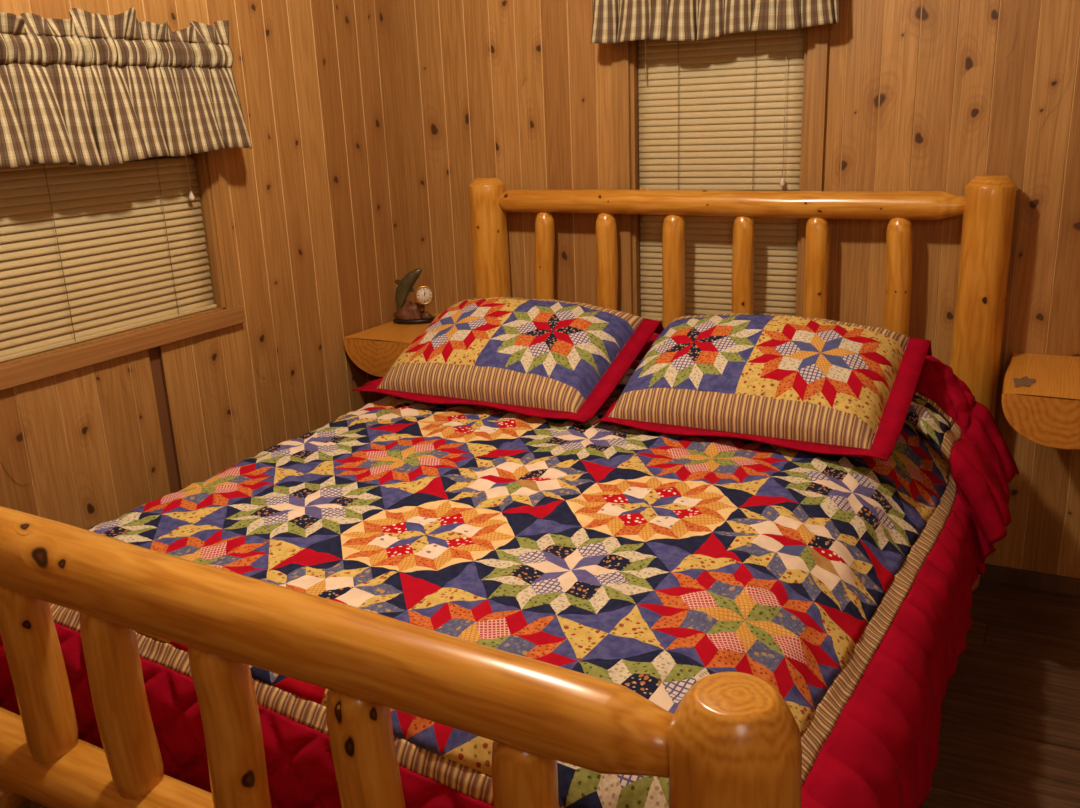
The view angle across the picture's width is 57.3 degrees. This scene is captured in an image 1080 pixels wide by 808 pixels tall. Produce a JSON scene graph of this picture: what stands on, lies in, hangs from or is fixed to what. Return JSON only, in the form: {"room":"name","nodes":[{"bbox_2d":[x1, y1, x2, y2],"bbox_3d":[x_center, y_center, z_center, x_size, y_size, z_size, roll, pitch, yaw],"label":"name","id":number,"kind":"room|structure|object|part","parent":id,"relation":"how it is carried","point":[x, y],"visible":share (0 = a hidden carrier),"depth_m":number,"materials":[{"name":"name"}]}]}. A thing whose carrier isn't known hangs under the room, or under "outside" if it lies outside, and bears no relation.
{"room":"cabin bedroom","nodes":[
{"label":"cabin bedroom","id":0,"kind":"room"},
{"bbox_2d":[0,0,414,529],"bbox_3d":[-1.428,-0.331,1.986,0.014,2.500,3.950,6,19,27],"label":"wall","id":1,"kind":"structure","parent":0,"point":[318,199],"depth_m":3.05,"materials":[{"name":"brown wood"}]},
{"bbox_2d":[0,29,244,390],"bbox_3d":[-1.215,-0.504,2.444,0.131,0.828,1.092,6,19,27],"label":"window","id":2,"kind":"structure","parent":1,"relation":"in","point":[19,371],"depth_m":2.81,"materials":[{"name":"brown wood"}]},
{"bbox_2d":[0,62,216,361],"bbox_3d":[-1.196,-0.491,2.437,0.042,0.693,0.940,6,19,27],"label":"window blind","id":3,"kind":"object","parent":2,"relation":"attached to","point":[87,252],"visible":0.74,"depth_m":2.56,"materials":[{"name":"beige plastic"}]},
{"bbox_3d":[-1.197,-0.480,2.422,0.002,0.667,0.002,6,19,27],"label":"ladder cord","id":4,"kind":"part","parent":3,"relation":"part of","materials":[{"name":"beige fabric"}]},
{"bbox_3d":[-1.188,-0.165,2.538,0.026,0.010,0.940,6,19,27],"label":"rail","id":5,"kind":"part","parent":3,"relation":"part of","materials":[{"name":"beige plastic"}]},
{"bbox_3d":[-1.038,-0.572,2.709,0.002,0.667,0.002,6,19,27],"label":"ladder cord","id":6,"kind":"part","parent":3,"relation":"part of","materials":[{"name":"beige fabric"}]},
{"bbox_3d":[-1.151,-0.126,2.530,0.020,0.051,1.074,6,19,27],"label":"sill","id":7,"kind":"part","parent":2,"relation":"part of","materials":[{"name":"brown wood"}]},
{"bbox_3d":[-1.253,-0.500,2.466,0.006,0.701,0.948,6,19,27],"label":"pane","id":8,"kind":"part","parent":2,"relation":"part of","materials":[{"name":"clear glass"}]},
{"bbox_2d":[0,7,251,168],"bbox_3d":[-1.125,-0.749,2.333,0.120,0.369,1.150,6,19,27],"label":"window valance","id":9,"kind":"object","parent":1,"relation":"attached to","point":[93,112],"visible":1,"depth_m":2.42,"materials":[{"name":"beige fabric"}]},
{"bbox_2d":[343,313,439,376],"bbox_3d":[-0.441,-0.215,3.552,0.295,0.130,0.451,6,19,27],"label":"shelf","id":10,"kind":"object","parent":1,"relation":"attached to","point":[375,350],"visible":0.43,"depth_m":3.39,"materials":[{"name":"brown wood"}]},
{"bbox_2d":[393,268,435,323],"bbox_3d":[-0.462,-0.394,3.580,0.159,0.193,0.090,-3,17,-1],"label":"clock","id":11,"kind":"object","parent":10,"relation":"on","point":[408,312],"visible":1,"depth_m":3.57,"materials":[{"name":"brown metal"}]},
{"bbox_2d":[415,286,433,310],"bbox_3d":[-0.417,-0.382,3.567,0.065,0.094,0.058,6,19,27],"label":"clock","id":12,"kind":"object","parent":11,"relation":"on","point":[424,295],"depth_m":3.56,"materials":[{"name":"gold metal"}]},
{"bbox_2d":[21,579,1079,807],"bbox_3d":[0.108,1.082,1.589,3.550,0.100,4.150,6,19,27],"label":"floor","id":13,"kind":"structure","parent":0,"point":[1009,733],"depth_m":2.40,"materials":[{"name":"laminate"}]},
{"bbox_2d":[0,174,1016,807],"bbox_3d":[0.036,0.178,2.312,1.738,1.222,2.307,6,19,27],"label":"bed","id":14,"kind":"object","parent":13,"relation":"on","point":[732,740],"visible":0.71,"depth_m":1.35,"materials":[{"name":"brown wood"}]},
{"bbox_3d":[-0.606,0.501,2.772,0.095,0.094,2.050,6,19,27],"label":"rail","id":15,"kind":"part","parent":14,"relation":"part of","materials":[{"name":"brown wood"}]},
{"bbox_3d":[-0.480,0.648,1.468,1.476,0.136,0.116,6,19,27],"label":"footboard rail","id":16,"kind":"part","parent":14,"relation":"part of","materials":[{"name":"brown wood"}]},
{"bbox_3d":[-0.495,0.261,1.355,1.476,0.140,0.117,6,19,27],"label":"footboard rail","id":17,"kind":"part","parent":14,"relation":"part of","materials":[{"name":"brown wood"}]},
{"bbox_3d":[-0.160,-0.194,3.581,0.132,1.222,0.132,6,19,27],"label":"headboard post","id":18,"kind":"part","parent":14,"relation":"part of","materials":[{"name":"brown wood"}]},
{"bbox_3d":[0.521,-0.622,3.064,1.515,0.085,0.084,6,19,27],"label":"headboard rail","id":19,"kind":"part","parent":14,"relation":"part of","materials":[{"name":"brown wood"}]},
{"bbox_3d":[0.212,0.708,1.106,0.137,0.882,0.138,6,19,27],"label":"footboard post","id":20,"kind":"part","parent":14,"relation":"part of","materials":[{"name":"brown wood"}]},
{"bbox_3d":[1.248,-0.034,2.852,0.134,1.222,0.134,6,19,27],"label":"headboard post","id":21,"kind":"part","parent":14,"relation":"part of","materials":[{"name":"brown wood"}]},
{"bbox_2d":[392,0,1079,577],"bbox_3d":[0.980,-0.697,2.879,3.350,2.500,0.004,6,19,27],"label":"wall","id":22,"kind":"structure","parent":0,"point":[923,95],"depth_m":2.91,"materials":[{"name":"brown wood"}]},
{"bbox_2d":[591,0,838,43],"bbox_3d":[0.498,-1.258,2.888,0.758,0.369,0.127,6,19,27],"label":"window valance","id":23,"kind":"object","parent":22,"relation":"attached to","point":[614,21],"visible":1,"depth_m":2.90,"materials":[{"name":"beige fabric"}]},
{"bbox_2d":[611,24,829,333],"bbox_3d":[0.565,-0.829,3.119,0.678,1.328,0.132,6,19,27],"label":"window","id":24,"kind":"structure","parent":22,"relation":"in","point":[624,55],"depth_m":3.14,"materials":[{"name":"brown wood"}]},
{"bbox_2d":[638,27,804,320],"bbox_3d":[0.556,-0.825,3.100,0.531,1.173,0.042,6,19,27],"label":"window blind","id":25,"kind":"object","parent":24,"relation":"attached to","point":[724,112],"visible":0.73,"depth_m":3.11,"materials":[{"name":"beige plastic"}]},
{"bbox_3d":[0.582,-0.270,3.272,0.531,0.010,0.026,6,19,27],"label":"rail","id":26,"kind":"part","parent":25,"relation":"part of","materials":[{"name":"beige plastic"}]},
{"bbox_3d":[0.441,-0.829,3.155,0.002,1.147,0.002,6,19,27],"label":"ladder cord","id":27,"kind":"part","parent":25,"relation":"part of","materials":[{"name":"beige fabric"}]},
{"bbox_3d":[0.658,-0.804,3.042,0.002,1.147,0.002,6,19,27],"label":"ladder cord","id":28,"kind":"part","parent":25,"relation":"part of","materials":[{"name":"beige fabric"}]},
{"bbox_3d":[0.729,-1.017,2.926,0.002,0.679,0.002,6,19,27],"label":"lift cord","id":29,"kind":"part","parent":25,"relation":"part of","materials":[{"name":"beige fabric"}]},
{"bbox_2d":[980,563,1079,595],"bbox_3d":[1.026,0.477,3.223,3.348,0.050,0.012,6,19,27],"label":"baseboard","id":30,"kind":"structure","parent":22,"relation":"attached to","point":[1002,574],"depth_m":2.98,"materials":[{"name":"wood"}]},
{"bbox_2d":[1002,352,1079,448],"bbox_3d":[1.386,-0.013,2.605,0.299,0.132,0.447,6,19,27],"label":"shelf","id":31,"kind":"object","parent":22,"relation":"attached to","point":[1041,392],"visible":1,"depth_m":2.46,"materials":[{"name":"brown wood"}]},
{"bbox_3d":[0.043,0.267,2.420,1.410,0.189,1.870,6,19,27],"label":"mattress","id":32,"kind":"object","parent":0,"visible":0},
{"bbox_2d":[0,334,1018,807],"bbox_3d":[0.040,0.275,2.344,1.911,0.506,2.026,6,19,27],"label":"patchwork quilt","id":33,"kind":"object","parent":32,"relation":"on","point":[654,565],"visible":0.59,"depth_m":1.89,"materials":[{"name":"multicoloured fabric"}]},
{"bbox_2d":[352,297,663,422],"bbox_3d":[-0.089,-0.176,2.953,0.790,0.232,0.573,6,19,27],"label":"pillow sham","id":34,"kind":"object","parent":33,"relation":"on","point":[544,358],"visible":1,"depth_m":2.82,"materials":[{"name":"multicoloured fabric"}]},
{"bbox_2d":[592,313,931,460],"bbox_3d":[0.592,-0.090,2.603,0.761,0.241,0.573,6,19,27],"label":"pillow sham","id":35,"kind":"object","parent":33,"relation":"on","point":[815,385],"visible":1,"depth_m":2.48,"materials":[{"name":"multicoloured fabric"}]}
]}

